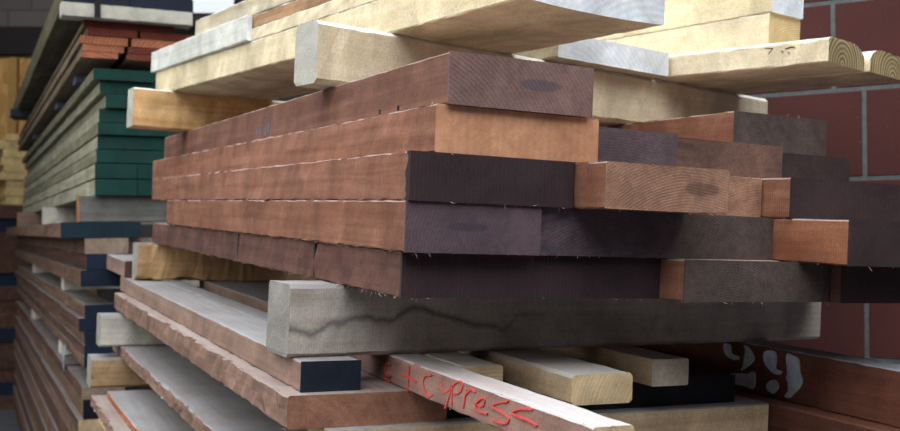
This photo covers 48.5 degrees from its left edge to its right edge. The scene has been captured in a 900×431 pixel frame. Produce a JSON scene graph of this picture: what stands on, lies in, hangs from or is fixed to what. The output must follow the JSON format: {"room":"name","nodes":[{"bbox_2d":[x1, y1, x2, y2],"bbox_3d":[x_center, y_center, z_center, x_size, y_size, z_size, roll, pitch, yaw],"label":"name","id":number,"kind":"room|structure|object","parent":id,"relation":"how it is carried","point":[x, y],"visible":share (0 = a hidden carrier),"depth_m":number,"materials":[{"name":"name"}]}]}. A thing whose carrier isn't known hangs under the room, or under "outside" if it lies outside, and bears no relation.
{"room":"lumber yard","nodes":[
{"label":"lumber yard","id":0,"kind":"room"},
{"bbox_2d":[0,386,151,430],"bbox_3d":[0.000,1.385,0.809,18.000,0.120,17.700,0,-2,0],"label":"floor","id":1,"kind":"structure","parent":0,"point":[9,421],"depth_m":7.50,"materials":[{"name":"concrete"}]},
{"bbox_2d":[0,395,14,409],"bbox_3d":[-3.741,1.497,8.456,0.582,0.108,1.201,1,-2,-26],"label":"board","id":2,"kind":"object","parent":1,"relation":"on","point":[6,402],"visible":0.07,"depth_m":7.91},
{"bbox_2d":[0,382,13,395],"bbox_3d":[-3.735,1.389,8.473,0.582,0.108,1.202,1,-2,-26],"label":"board","id":3,"kind":"object","parent":2,"relation":"on","point":[6,388],"visible":0.16,"depth_m":7.91,"materials":[{"name":"blue paint"}]},
{"bbox_2d":[0,368,14,381],"bbox_3d":[-3.738,1.281,8.474,0.582,0.108,1.201,1,-2,-26],"label":"board","id":4,"kind":"object","parent":3,"relation":"on","point":[6,375],"visible":0.08,"depth_m":7.92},
{"bbox_2d":[0,355,14,368],"bbox_3d":[-3.773,1.172,8.434,0.582,0.108,1.201,1,-2,-26],"label":"board","id":5,"kind":"object","parent":4,"relation":"on","point":[6,361],"visible":0.09,"depth_m":7.90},
{"bbox_2d":[0,341,13,354],"bbox_3d":[-3.719,1.065,8.474,0.582,0.108,1.200,1,-2,-26],"label":"board","id":6,"kind":"object","parent":5,"relation":"on","point":[6,348],"visible":0.06,"depth_m":7.91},
{"bbox_2d":[0,327,14,341],"bbox_3d":[-3.710,0.956,8.451,0.583,0.109,1.202,1,-2,-26],"label":"board","id":7,"kind":"object","parent":6,"relation":"on","point":[6,334],"visible":0.2,"depth_m":7.89,"materials":[{"name":"blue paint"}]},
{"bbox_2d":[0,314,16,327],"bbox_3d":[-3.740,0.848,8.448,0.582,0.108,1.201,1,-2,-26],"label":"board","id":8,"kind":"object","parent":7,"relation":"on","point":[6,320],"visible":0.1,"depth_m":7.90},
{"bbox_2d":[0,300,23,313],"bbox_3d":[-3.743,0.741,8.468,0.582,0.108,1.201,1,-2,-26],"label":"board","id":9,"kind":"object","parent":8,"relation":"on","point":[6,306],"visible":0.1,"depth_m":7.92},
{"bbox_2d":[0,286,23,299],"bbox_3d":[-3.768,0.632,8.439,0.581,0.108,1.200,1,-2,-26],"label":"board","id":10,"kind":"object","parent":9,"relation":"on","point":[6,292],"visible":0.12,"depth_m":7.91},
{"bbox_2d":[0,273,16,286],"bbox_3d":[-3.767,0.525,8.481,0.582,0.108,1.202,1,-2,-26],"label":"board","id":11,"kind":"object","parent":10,"relation":"on","point":[6,279],"visible":0.23,"depth_m":7.94,"materials":[{"name":"blue paint"}]},
{"bbox_2d":[0,259,32,272],"bbox_3d":[-3.720,0.417,8.466,0.582,0.109,1.200,1,-2,-26],"label":"board","id":12,"kind":"object","parent":11,"relation":"on","point":[6,265],"visible":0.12,"depth_m":7.92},
{"bbox_2d":[15,403,23,430],"bbox_3d":[-2.162,1.380,5.495,0.222,0.106,4.651,0,-1,-26],"label":"board","id":13,"kind":"object","parent":1,"relation":"on","point":[16,410],"visible":0.17,"depth_m":7.03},
{"bbox_2d":[13,385,29,430],"bbox_3d":[-2.183,1.286,5.509,0.222,0.085,4.650,0,-1,-26],"label":"board","id":14,"kind":"object","parent":13,"relation":"on","point":[16,398],"visible":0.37,"depth_m":6.61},
{"bbox_2d":[14,374,35,430],"bbox_3d":[-2.169,1.200,5.495,0.223,0.086,4.650,0,-1,-26],"label":"board","id":15,"kind":"object","parent":14,"relation":"on","point":[28,418],"visible":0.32,"depth_m":6.28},
{"bbox_2d":[15,368,39,430],"bbox_3d":[-2.173,1.116,5.517,0.222,0.085,4.650,0,-1,-26],"label":"board","id":16,"kind":"object","parent":15,"relation":"on","point":[16,373],"visible":0.17,"depth_m":6.07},
{"bbox_2d":[13,351,47,430],"bbox_3d":[-2.175,1.030,5.494,0.222,0.086,4.651,0,-1,-26],"label":"board","id":17,"kind":"object","parent":16,"relation":"on","point":[38,417],"visible":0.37,"depth_m":5.63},
{"bbox_2d":[14,340,58,430],"bbox_3d":[-2.179,0.946,5.516,0.222,0.086,4.651,0,-1,-26],"label":"board","id":18,"kind":"object","parent":17,"relation":"on","point":[48,419],"visible":0.29,"depth_m":5.24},
{"bbox_2d":[15,329,68,430],"bbox_3d":[-2.166,0.860,5.502,0.223,0.086,4.650,0,-1,-26],"label":"board","id":19,"kind":"object","parent":18,"relation":"on","point":[59,421],"visible":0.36,"depth_m":4.87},
{"bbox_2d":[15,323,75,430],"bbox_3d":[-2.195,0.795,5.517,0.187,0.048,4.701,0,-1,-26],"label":"board","id":20,"kind":"object","parent":19,"relation":"on","point":[62,411],"visible":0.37,"depth_m":4.51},
{"bbox_2d":[15,315,103,430],"bbox_3d":[-2.196,0.748,5.517,0.187,0.052,4.701,0,-1,-26],"label":"board","id":21,"kind":"object","parent":20,"relation":"on","point":[80,424],"visible":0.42,"depth_m":4.03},
{"bbox_2d":[17,308,98,418],"bbox_3d":[-2.210,0.691,5.511,0.126,0.068,4.702,0,-1,-26],"label":"board","id":22,"kind":"object","parent":21,"relation":"on","point":[84,407],"visible":0.28,"depth_m":4.01,"materials":[{"name":"black paint"}]},
{"bbox_2d":[16,301,124,399],"bbox_3d":[-2.206,0.635,5.514,0.146,0.048,4.701,0,-1,-26],"label":"board","id":23,"kind":"object","parent":22,"relation":"on","point":[74,372],"visible":0.44,"depth_m":4.10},
{"bbox_2d":[17,282,115,356],"bbox_3d":[-2.218,0.493,5.538,0.128,0.042,4.752,0,-1,-26],"label":"board","id":24,"kind":"object","parent":23,"relation":"on","point":[80,346],"visible":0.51,"depth_m":3.89,"materials":[{"name":"blue paint"}]},
{"bbox_2d":[17,287,87,367],"bbox_3d":[-2.219,0.532,5.537,0.127,0.041,4.752,0,-1,-26],"label":"board","id":25,"kind":"object","parent":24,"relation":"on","point":[79,356],"visible":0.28,"depth_m":4.29,"materials":[{"name":"blue paint"}]},
{"bbox_2d":[15,270,96,330],"bbox_3d":[-2.233,0.404,5.532,0.128,0.046,4.752,0,-1,-26],"label":"board","id":26,"kind":"object","parent":24,"relation":"on","point":[77,320],"visible":0.52,"depth_m":4.03,"materials":[{"name":"blue paint"}]},
{"bbox_2d":[17,264,115,317],"bbox_3d":[-2.227,0.359,5.536,0.106,0.048,4.752,0,-1,-26],"label":"board","id":27,"kind":"object","parent":26,"relation":"on","point":[88,304],"visible":0.81,"depth_m":3.94,"materials":[{"name":"blue paint"}]},
{"bbox_2d":[61,278,199,289],"bbox_3d":[-1.375,0.286,4.378,0.601,0.061,0.123,0,-1,-26],"label":"bearer","id":28,"kind":"object","parent":27,"relation":"on","point":[65,284],"visible":0.19,"depth_m":4.25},
{"bbox_2d":[15,249,120,286],"bbox_3d":[-2.217,0.248,5.542,0.151,0.059,4.752,0,-1,-26],"label":"board","id":29,"kind":"object","parent":28,"relation":"on","point":[82,277],"visible":0.67,"depth_m":3.60,"materials":[{"name":"blue paint"}]},
{"bbox_2d":[18,242,124,269],"bbox_3d":[-2.206,0.193,5.548,0.140,0.056,4.752,0,-1,-26],"label":"board","id":30,"kind":"object","parent":29,"relation":"on","point":[85,261],"visible":0.63,"depth_m":3.88,"materials":[{"name":"blue paint"}]},
{"bbox_2d":[17,235,128,253],"bbox_3d":[-2.209,0.139,5.548,0.151,0.057,4.751,0,-1,-26],"label":"board","id":31,"kind":"object","parent":30,"relation":"on","point":[78,245],"visible":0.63,"depth_m":3.44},
{"bbox_2d":[7,222,140,237],"bbox_3d":[-2.225,0.084,5.541,0.264,0.057,4.752,0,-1,-26],"label":"board","id":32,"kind":"object","parent":31,"relation":"on","point":[62,229],"visible":1,"depth_m":3.43,"materials":[{"name":"teal paint"}]},
{"bbox_2d":[17,212,41,226],"bbox_3d":[-2.490,0.026,6.510,0.601,0.092,0.122,0,-1,-26],"label":"bearer","id":33,"kind":"object","parent":32,"relation":"on","point":[23,218],"visible":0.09,"depth_m":6.36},
{"bbox_2d":[42,207,166,224],"bbox_3d":[-1.754,0.003,5.099,0.601,0.092,0.103,0,-1,-26],"label":"bearer","id":34,"kind":"object","parent":32,"relation":"on","point":[49,214],"visible":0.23,"depth_m":4.96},
{"bbox_2d":[76,195,166,221],"bbox_3d":[-1.009,-0.023,3.566,0.600,0.092,0.093,0,-1,-26],"label":"bearer","id":35,"kind":"object","parent":32,"relation":"on","point":[89,208],"visible":0.47,"depth_m":3.45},
{"bbox_2d":[22,179,136,211],"bbox_3d":[-2.172,-0.061,5.542,0.143,0.057,4.702,0,-1,-26],"label":"board","id":36,"kind":"object","parent":35,"relation":"on","point":[99,187],"visible":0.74,"depth_m":3.52,"materials":[{"name":"green paint"}]},
{"bbox_2d":[22,163,136,207],"bbox_3d":[-2.172,-0.118,5.542,0.143,0.053,4.702,0,-1,-26],"label":"board","id":37,"kind":"object","parent":36,"relation":"on","point":[98,170],"visible":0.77,"depth_m":3.56,"materials":[{"name":"green paint"}]},
{"bbox_2d":[135,180,152,195],"bbox_3d":[-2.044,-0.061,5.604,0.146,0.057,4.702,0,-1,-26],"label":"board","id":38,"kind":"object","parent":35,"relation":"on","point":[144,187],"visible":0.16,"depth_m":3.47,"materials":[{"name":"green paint"}]},
{"bbox_2d":[133,164,152,179],"bbox_3d":[-2.044,-0.118,5.604,0.147,0.053,4.702,0,-1,-26],"label":"board","id":39,"kind":"object","parent":38,"relation":"on","point":[144,171],"visible":0.13,"depth_m":3.47,"materials":[{"name":"green paint"}]},
{"bbox_2d":[23,149,163,200],"bbox_3d":[-2.124,-0.168,5.573,0.246,0.048,4.702,0,-1,-26],"label":"board","id":40,"kind":"object","parent":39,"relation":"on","point":[137,157],"visible":0.56,"depth_m":3.49,"materials":[{"name":"green paint"}]},
{"bbox_2d":[24,135,164,193],"bbox_3d":[-2.123,-0.216,5.581,0.246,0.048,4.702,0,-1,-26],"label":"board","id":41,"kind":"object","parent":40,"relation":"on","point":[100,142],"visible":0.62,"depth_m":3.50,"materials":[{"name":"green paint"}]},
{"bbox_2d":[24,122,169,187],"bbox_3d":[-2.118,-0.263,5.571,0.247,0.043,4.702,0,-1,-26],"label":"board","id":42,"kind":"object","parent":41,"relation":"on","point":[101,128],"visible":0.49,"depth_m":3.51,"materials":[{"name":"green paint"}]},
{"bbox_2d":[24,109,126,181],"bbox_3d":[-2.121,-0.308,5.593,0.245,0.048,4.702,0,-1,-26],"label":"board","id":43,"kind":"object","parent":42,"relation":"on","point":[102,115],"visible":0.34,"depth_m":3.78,"materials":[{"name":"green paint"}]},
{"bbox_2d":[27,94,127,173],"bbox_3d":[-2.115,-0.358,5.579,0.206,0.049,4.702,0,-1,-26],"label":"board","id":44,"kind":"object","parent":43,"relation":"on","point":[109,101],"visible":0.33,"depth_m":3.66,"materials":[{"name":"green paint"}]},
{"bbox_2d":[25,81,155,169],"bbox_3d":[-2.136,-0.406,5.581,0.206,0.046,4.702,0,-1,-26],"label":"board","id":45,"kind":"object","parent":44,"relation":"on","point":[102,88],"visible":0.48,"depth_m":3.89,"materials":[{"name":"green paint"}]},
{"bbox_2d":[22,68,154,163],"bbox_3d":[-2.148,-0.448,5.559,0.208,0.042,4.702,0,-1,-26],"label":"board","id":46,"kind":"object","parent":45,"relation":"on","point":[96,75],"visible":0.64,"depth_m":3.63,"materials":[{"name":"green paint"}]},
{"bbox_2d":[18,51,117,150],"bbox_3d":[-2.158,-0.515,5.393,0.127,0.025,4.400,0,-1,-26],"label":"board","id":47,"kind":"object","parent":46,"relation":"on","point":[86,61],"visible":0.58,"depth_m":4.08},
{"bbox_2d":[19,44,123,145],"bbox_3d":[-2.147,-0.539,5.402,0.140,0.025,4.401,0,-1,-26],"label":"board","id":48,"kind":"object","parent":47,"relation":"on","point":[85,47],"visible":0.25,"depth_m":3.44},
{"bbox_2d":[18,35,127,144],"bbox_3d":[-2.146,-0.566,5.402,0.159,0.033,4.400,0,-1,-26],"label":"board","id":49,"kind":"object","parent":48,"relation":"on","point":[83,39],"visible":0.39,"depth_m":3.61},
{"bbox_2d":[83,27,137,42],"bbox_3d":[-2.119,-0.595,5.410,0.169,0.031,4.400,0,-1,-26],"label":"board","id":50,"kind":"object","parent":49,"relation":"on","point":[91,31],"visible":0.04,"depth_m":3.43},
{"bbox_2d":[19,20,173,136],"bbox_3d":[-2.069,-0.621,5.435,0.305,0.025,4.400,0,-1,-26],"label":"board","id":51,"kind":"object","parent":50,"relation":"on","point":[86,23],"visible":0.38,"depth_m":3.49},
{"bbox_2d":[60,1,191,29],"bbox_3d":[-1.115,-0.689,3.453,0.431,0.049,0.083,0,-1,-26],"label":"bearer","id":52,"kind":"object","parent":51,"relation":"on","point":[76,11],"visible":0.91,"depth_m":3.42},
{"bbox_2d":[12,0,128,120],"bbox_3d":[-2.057,-0.710,5.163,0.218,0.052,3.902,0,-1,-26],"label":"board","id":53,"kind":"object","parent":52,"relation":"on","point":[59,34],"visible":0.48,"depth_m":4.31,"materials":[{"name":"blue paint"}]},
{"bbox_2d":[13,0,57,108],"bbox_3d":[-2.057,-0.761,5.164,0.212,0.052,3.902,0,-1,-26],"label":"board","id":54,"kind":"object","parent":53,"relation":"on","point":[53,6],"visible":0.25,"depth_m":4.57,"materials":[{"name":"blue paint"}]},
{"bbox_2d":[129,0,192,31],"bbox_3d":[-1.861,-0.710,5.258,0.218,0.052,3.902,0,-1,-26],"label":"board","id":55,"kind":"object","parent":52,"relation":"on","point":[175,5],"visible":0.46,"depth_m":3.51,"materials":[{"name":"blue paint"}]},
{"bbox_2d":[114,54,150,70],"bbox_3d":[-2.036,-0.515,5.450,0.093,0.026,4.401,0,-1,-26],"label":"board","id":56,"kind":"object","parent":46,"relation":"on","point":[136,62],"visible":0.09,"depth_m":3.53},
{"bbox_2d":[110,47,157,68],"bbox_3d":[-2.026,-0.539,5.455,0.105,0.025,4.401,0,-1,-26],"label":"board","id":57,"kind":"object","parent":56,"relation":"on","point":[131,50],"visible":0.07,"depth_m":3.48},
{"bbox_2d":[124,39,176,75],"bbox_3d":[-1.979,-0.566,5.482,0.194,0.032,4.400,0,-1,-26],"label":"board","id":58,"kind":"object","parent":57,"relation":"on","point":[140,43],"visible":0.04,"depth_m":3.49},
{"bbox_2d":[137,31,194,77],"bbox_3d":[-1.948,-0.595,5.499,0.206,0.029,4.400,0,-1,-26],"label":"board","id":59,"kind":"object","parent":58,"relation":"on","point":[142,35],"visible":0.02,"depth_m":3.51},
{"bbox_2d":[17,278,95,344],"bbox_3d":[-2.217,0.450,5.539,0.126,0.049,4.752,0,-1,-26],"label":"board","id":60,"kind":"object","parent":24,"relation":"on","point":[87,337],"visible":0.18,"depth_m":3.86,"materials":[{"name":"blue paint"}]},
{"bbox_2d":[0,0,318,312],"bbox_3d":[-1.000,-0.620,9.522,12.000,4.400,0.201,0,-2,0],"label":"wall","id":61,"kind":"structure","parent":0,"point":[12,12],"depth_m":9.46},
{"bbox_2d":[0,56,96,294],"bbox_3d":[-4.050,-0.060,9.333,1.500,2.870,0.095,0,-2,0],"label":"panel","id":62,"kind":"object","parent":61,"relation":"attached to","point":[13,69],"visible":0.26,"depth_m":9.37,"materials":[{"name":"brown wood"}]},
{"bbox_2d":[0,26,195,55],"bbox_3d":[-4.250,-1.634,9.392,5.500,0.260,0.120,0,-2,0],"label":"trim","id":63,"kind":"structure","parent":61,"relation":"attached to","point":[14,40],"depth_m":9.33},
{"bbox_2d":[192,0,236,15],"bbox_3d":[-2.270,-2.130,9.517,0.500,0.480,0.060,0,-2,0],"label":"window","id":64,"kind":"structure","parent":61,"relation":"in","point":[200,7],"depth_m":9.51,"materials":[{"name":"metal"}]},
{"bbox_2d":[599,0,899,363],"bbox_3d":[1.225,-0.320,2.501,2.370,3.610,0.180,-1,-2,30],"label":"wall","id":65,"kind":"structure","parent":0,"point":[863,120],"depth_m":2.51,"materials":[{"name":"brick"}]},
{"bbox_3d":[-0.079,0.676,1.859,0.751,0.111,0.102,2,0,-26],"label":"bearer","id":66,"kind":"object","parent":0,"visible":0},
{"bbox_3d":[-0.458,0.587,2.173,0.383,0.041,1.701,2,0,-26],"label":"board","id":67,"kind":"object","parent":66,"relation":"on","visible":0},
{"bbox_2d":[91,395,131,430],"bbox_3d":[-0.481,0.551,2.183,0.390,0.109,1.741,1,-2,-26],"label":"board","id":68,"kind":"object","parent":67,"relation":"on","point":[111,419],"visible":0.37,"depth_m":2.65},
{"bbox_2d":[87,353,149,387],"bbox_3d":[-0.626,0.471,3.124,0.953,0.113,0.106,1,-2,-26],"label":"bearer","id":69,"kind":"object","parent":68,"relation":"on","point":[103,370],"visible":0.13,"depth_m":2.90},
{"bbox_2d":[107,389,195,430],"bbox_3d":[-0.540,0.525,2.343,0.343,0.080,1.281,1,-2,-26],"label":"board","id":70,"kind":"object","parent":68,"relation":"on","point":[141,410],"visible":0.33,"depth_m":2.58,"materials":[{"name":"wood"}]},
{"bbox_3d":[0.193,0.498,1.705,0.951,0.088,0.093,2,0,-26],"label":"bearer","id":71,"kind":"object","parent":68,"relation":"on","visible":0},
{"bbox_2d":[113,345,307,430],"bbox_3d":[-0.480,0.415,2.266,0.312,0.122,1.908,1,-2,-26],"label":"board","id":72,"kind":"object","parent":71,"relation":"on","point":[204,402],"visible":0.59,"depth_m":2.23,"materials":[{"name":"wood"}]},
{"bbox_2d":[96,313,165,346],"bbox_3d":[-0.597,0.350,3.120,0.953,0.116,0.096,1,-2,-26],"label":"bearer","id":73,"kind":"object","parent":72,"relation":"on","point":[113,329],"visible":0.14,"depth_m":2.90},
{"bbox_2d":[308,395,768,430],"bbox_3d":[0.179,0.372,1.669,0.845,0.120,0.096,1,-2,-26],"label":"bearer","id":74,"kind":"object","parent":72,"relation":"on","point":[743,414],"visible":0.41,"depth_m":1.72,"materials":[{"name":"wood"}]},
{"bbox_2d":[114,293,446,430],"bbox_3d":[-0.510,0.277,2.281,0.266,0.131,1.788,1,-2,-26],"label":"board","id":75,"kind":"object","parent":74,"relation":"on","point":[378,402],"visible":0.62,"depth_m":1.53,"materials":[{"name":"wood"}]},
{"bbox_2d":[164,281,267,322],"bbox_3d":[-0.518,0.228,2.349,0.059,0.103,1.402,1,-2,-26],"label":"board","id":76,"kind":"object","parent":75,"relation":"on","point":[247,310],"visible":0.22,"depth_m":2.38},
{"bbox_2d":[120,276,360,392],"bbox_3d":[-0.579,0.225,2.300,0.096,0.121,1.832,1,-2,-26],"label":"board","id":77,"kind":"object","parent":75,"relation":"on","point":[240,334],"visible":0.88,"depth_m":1.83,"materials":[{"name":"wood"}]},
{"bbox_2d":[106,253,132,277],"bbox_3d":[-1.115,0.159,3.442,0.134,0.087,0.852,1,-2,-26],"label":"board","id":78,"kind":"object","parent":77,"relation":"on","point":[119,263],"visible":0.35,"depth_m":3.17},
{"bbox_2d":[354,353,633,430],"bbox_3d":[0.018,0.245,1.399,0.061,0.076,0.729,1,-2,-26],"label":"board","id":79,"kind":"object","parent":75,"relation":"on","point":[498,404],"visible":0.95,"depth_m":1.31,"materials":[{"name":"wood"}]},
{"bbox_2d":[446,365,734,418],"bbox_3d":[-0.041,0.294,2.294,0.584,0.118,1.353,1,-2,-26],"label":"board","id":80,"kind":"object","parent":74,"relation":"on","point":[704,386],"visible":0.13,"depth_m":1.77,"materials":[{"name":"black paint"}]},
{"bbox_2d":[418,351,502,381],"bbox_3d":[-0.161,0.240,1.920,0.073,0.084,0.951,1,-2,-26],"label":"board","id":81,"kind":"object","parent":80,"relation":"on","point":[476,365],"visible":0.1,"depth_m":1.51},
{"bbox_2d":[458,349,632,405],"bbox_3d":[-0.019,0.246,1.955,0.111,0.091,1.101,1,-2,-26],"label":"board","id":82,"kind":"object","parent":80,"relation":"on","point":[569,380],"visible":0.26,"depth_m":1.50,"materials":[{"name":"wood"}]},
{"bbox_2d":[199,281,268,312],"bbox_3d":[-0.355,0.234,2.463,0.205,0.110,1.501,1,-2,-26],"label":"board","id":83,"kind":"object","parent":82,"relation":"on","point":[252,294],"visible":0.09,"depth_m":2.77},
{"bbox_2d":[132,242,323,281],"bbox_3d":[-0.509,0.154,3.178,0.953,0.136,0.100,1,-2,-26],"label":"bearer","id":84,"kind":"object","parent":83,"relation":"on","point":[150,261],"visible":0.29,"depth_m":3.00,"materials":[{"name":"wood"}]},
{"bbox_2d":[540,346,688,386],"bbox_3d":[0.157,0.254,2.084,0.079,0.085,0.952,1,-2,-26],"label":"board","id":85,"kind":"object","parent":80,"relation":"on","point":[647,367],"visible":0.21,"depth_m":1.69,"materials":[{"name":"wood"}]},
{"bbox_2d":[735,389,899,430],"bbox_3d":[0.554,0.380,1.997,0.115,0.132,1.302,1,-2,-26],"label":"board","id":86,"kind":"object","parent":71,"relation":"on","point":[783,415],"visible":0.13,"depth_m":1.75,"materials":[{"name":"wood"}]},
{"bbox_2d":[632,341,899,427],"bbox_3d":[0.550,0.295,2.068,0.078,0.154,1.371,1,-2,-26],"label":"board","id":87,"kind":"object","parent":86,"relation":"on","point":[858,387],"visible":0.63,"depth_m":1.81,"materials":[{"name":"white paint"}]},
{"bbox_2d":[266,280,820,357],"bbox_3d":[0.238,0.178,1.815,1.158,0.139,0.102,1,-2,-30],"label":"bearer","id":88,"kind":"object","parent":87,"relation":"on","point":[305,318],"visible":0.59,"depth_m":1.66,"materials":[{"name":"wood"}]},
{"bbox_2d":[152,223,660,301],"bbox_3d":[-0.292,0.074,2.259,0.435,0.156,1.909,1,-2,-26],"label":"board","id":89,"kind":"object","parent":88,"relation":"on","point":[398,274],"visible":0.72,"depth_m":1.44,"materials":[{"name":"brown wood"}]},
{"bbox_2d":[167,199,541,256],"bbox_3d":[-0.333,0.008,2.078,0.216,0.143,1.670,1,-2,-26],"label":"board","id":90,"kind":"object","parent":89,"relation":"on","point":[411,226],"visible":1,"depth_m":1.38,"materials":[{"name":"orange wood"}]},
{"bbox_2d":[152,150,574,209],"bbox_3d":[-0.365,-0.057,2.208,0.260,0.154,1.937,1,-2,-26],"label":"board","id":91,"kind":"object","parent":90,"relation":"on","point":[414,175],"visible":0.87,"depth_m":1.39,"materials":[{"name":"brown wood"}]},
{"bbox_2d":[540,207,682,258],"bbox_3d":[-0.139,0.015,2.208,0.258,0.142,1.708,1,-2,-26],"label":"board","id":92,"kind":"object","parent":89,"relation":"on","point":[577,232],"visible":0.29,"depth_m":1.44,"materials":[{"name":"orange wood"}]},
{"bbox_2d":[573,161,729,215],"bbox_3d":[-0.049,-0.047,2.098,0.223,0.137,1.609,1,-2,-26],"label":"board","id":93,"kind":"object","parent":92,"relation":"on","point":[606,185],"visible":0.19,"depth_m":1.38,"materials":[{"name":"orange wood"}]},
{"bbox_2d":[152,103,598,179],"bbox_3d":[-0.375,-0.121,2.314,0.268,0.163,2.136,1,-2,-26],"label":"board","id":94,"kind":"object","parent":93,"relation":"on","point":[444,128],"visible":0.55,"depth_m":1.41,"materials":[{"name":"brown wood"}]},
{"bbox_2d":[164,51,593,158],"bbox_3d":[-0.347,-0.191,2.257,0.235,0.167,2.026,1,-2,-26],"label":"board","id":95,"kind":"object","parent":94,"relation":"on","point":[459,78],"visible":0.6,"depth_m":1.40,"materials":[{"name":"brown wood"}]},
{"bbox_2d":[126,87,283,131],"bbox_3d":[-0.466,-0.280,2.990,0.953,0.132,0.091,1,-2,-28],"label":"bearer","id":96,"kind":"object","parent":95,"relation":"on","point":[148,109],"visible":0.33,"depth_m":2.79,"materials":[{"name":"brown wood"}]},
{"bbox_2d":[598,127,677,165],"bbox_3d":[-0.065,-0.112,2.225,0.224,0.130,1.504,1,-2,-26],"label":"board","id":97,"kind":"object","parent":93,"relation":"on","point":[614,144],"visible":0.13,"depth_m":1.56,"materials":[{"name":"brown wood"}]},
{"bbox_2d":[659,258,830,304],"bbox_3d":[0.193,0.094,2.075,0.299,0.124,1.257,1,-2,-26],"label":"board","id":98,"kind":"object","parent":88,"relation":"on","point":[683,279],"visible":0.39,"depth_m":1.50,"materials":[{"name":"orange wood"}]},
{"bbox_2d":[681,214,772,259],"bbox_3d":[0.120,0.028,2.178,0.197,0.135,1.410,1,-2,-26],"label":"board","id":99,"kind":"object","parent":98,"relation":"on","point":[715,236],"visible":0.27,"depth_m":1.55,"materials":[{"name":"brown wood"}]},
{"bbox_2d":[704,176,761,216],"bbox_3d":[0.126,-0.041,2.181,0.182,0.123,1.352,1,-2,-26],"label":"board","id":100,"kind":"object","parent":99,"relation":"on","point":[744,193],"visible":0.04,"depth_m":1.60,"materials":[{"name":"brown wood"}]},
{"bbox_2d":[829,264,899,304],"bbox_3d":[0.553,0.108,2.058,0.352,0.112,0.959,1,-2,-26],"label":"board","id":101,"kind":"object","parent":88,"relation":"on","point":[848,284],"visible":0.11,"depth_m":1.58,"materials":[{"name":"brown wood"}]},
{"bbox_2d":[772,218,899,271],"bbox_3d":[0.488,0.041,2.053,0.372,0.127,1.155,1,-2,-26],"label":"board","id":102,"kind":"object","parent":101,"relation":"on","point":[866,243],"visible":0.26,"depth_m":1.50,"materials":[{"name":"brown wood"}]},
{"bbox_2d":[749,176,899,221],"bbox_3d":[0.455,-0.027,2.134,0.377,0.119,1.107,1,-2,-26],"label":"board","id":103,"kind":"object","parent":102,"relation":"on","point":[793,197],"visible":0.29,"depth_m":1.60,"materials":[{"name":"orange wood"}]},
{"bbox_2d":[676,137,782,178],"bbox_3d":[0.199,-0.100,2.230,0.273,0.122,1.208,1,-2,-26],"label":"board","id":104,"kind":"object","parent":103,"relation":"on","point":[741,159],"visible":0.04,"depth_m":1.71,"materials":[{"name":"brown wood"}]},
{"bbox_2d":[782,153,849,180],"bbox_3d":[0.502,-0.089,2.242,0.262,0.102,0.754,1,-2,-26],"label":"board","id":105,"kind":"object","parent":103,"relation":"on","point":[793,165],"visible":0.18,"depth_m":1.92,"materials":[{"name":"brown wood"}]},
{"bbox_2d":[603,111,826,155],"bbox_3d":[0.436,-0.159,2.261,0.241,0.109,0.861,1,-2,-26],"label":"board","id":106,"kind":"object","parent":105,"relation":"on","point":[804,136],"visible":0.36,"depth_m":1.89,"materials":[{"name":"orange wood"}]},
{"bbox_2d":[294,20,767,125],"bbox_3d":[0.252,-0.255,2.091,1.262,0.130,0.086,1,-2,-38],"label":"bearer","id":107,"kind":"object","parent":106,"relation":"on","point":[328,55],"visible":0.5,"depth_m":1.82,"materials":[{"name":"brown wood"}]},
{"bbox_2d":[151,0,664,99],"bbox_3d":[-0.265,-0.392,2.271,0.301,0.210,1.767,1,-2,-34],"label":"board","id":108,"kind":"object","parent":107,"relation":"on","point":[263,68],"depth_m":1.81,"materials":[{"name":"beige wood"}]},
{"bbox_2d":[177,0,377,65],"bbox_3d":[-0.211,-0.409,2.193,0.283,0.103,1.580,1,-2,-34],"label":"board","id":109,"kind":"object","parent":108,"relation":"on","point":[333,7],"visible":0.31,"depth_m":2.08,"materials":[{"name":"yellow wood"}]},
{"bbox_2d":[252,0,331,28],"bbox_3d":[-0.147,-0.437,2.088,0.263,0.091,1.300,1,-2,-34],"label":"board","id":110,"kind":"object","parent":109,"relation":"on","point":[287,9],"visible":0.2,"depth_m":2.17,"materials":[{"name":"brown wood"}]},
{"bbox_2d":[195,0,295,35],"bbox_3d":[-0.188,-0.476,2.132,0.244,0.110,1.401,1,-2,-34],"label":"board","id":111,"kind":"object","parent":110,"relation":"on","point":[251,7],"visible":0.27,"depth_m":2.41,"materials":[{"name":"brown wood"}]},
{"bbox_2d":[511,38,668,77],"bbox_3d":[0.086,-0.339,2.400,0.330,0.092,0.852,1,-2,-37],"label":"board","id":112,"kind":"object","parent":107,"relation":"on","point":[590,53],"visible":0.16,"depth_m":2.06,"materials":[{"name":"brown wood"}]},
{"bbox_2d":[650,37,863,85],"bbox_3d":[0.507,-0.323,2.243,0.148,0.088,0.802,2,-2,-42],"label":"board","id":113,"kind":"object","parent":107,"relation":"on","point":[827,55],"visible":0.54,"depth_m":2.02,"materials":[{"name":"yellow wood"}]},
{"bbox_2d":[605,13,800,54],"bbox_3d":[0.472,-0.385,2.372,0.108,0.105,0.753,1,-2,-36],"label":"board","id":114,"kind":"object","parent":113,"relation":"on","point":[767,28],"visible":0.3,"depth_m":2.13,"materials":[{"name":"yellow wood"}]},
{"bbox_2d":[594,0,803,40],"bbox_3d":[0.478,-0.462,2.366,0.109,0.120,0.753,1,-2,-36],"label":"board","id":115,"kind":"object","parent":114,"relation":"on","point":[677,13],"visible":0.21,"depth_m":2.16,"materials":[{"name":"yellow wood"}]},
{"bbox_2d":[696,50,899,92],"bbox_3d":[0.660,-0.317,2.304,0.148,0.082,0.702,2,-2,-42],"label":"board","id":116,"kind":"object","parent":107,"relation":"on","point":[879,66],"visible":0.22,"depth_m":2.11,"materials":[{"name":"yellow wood"}]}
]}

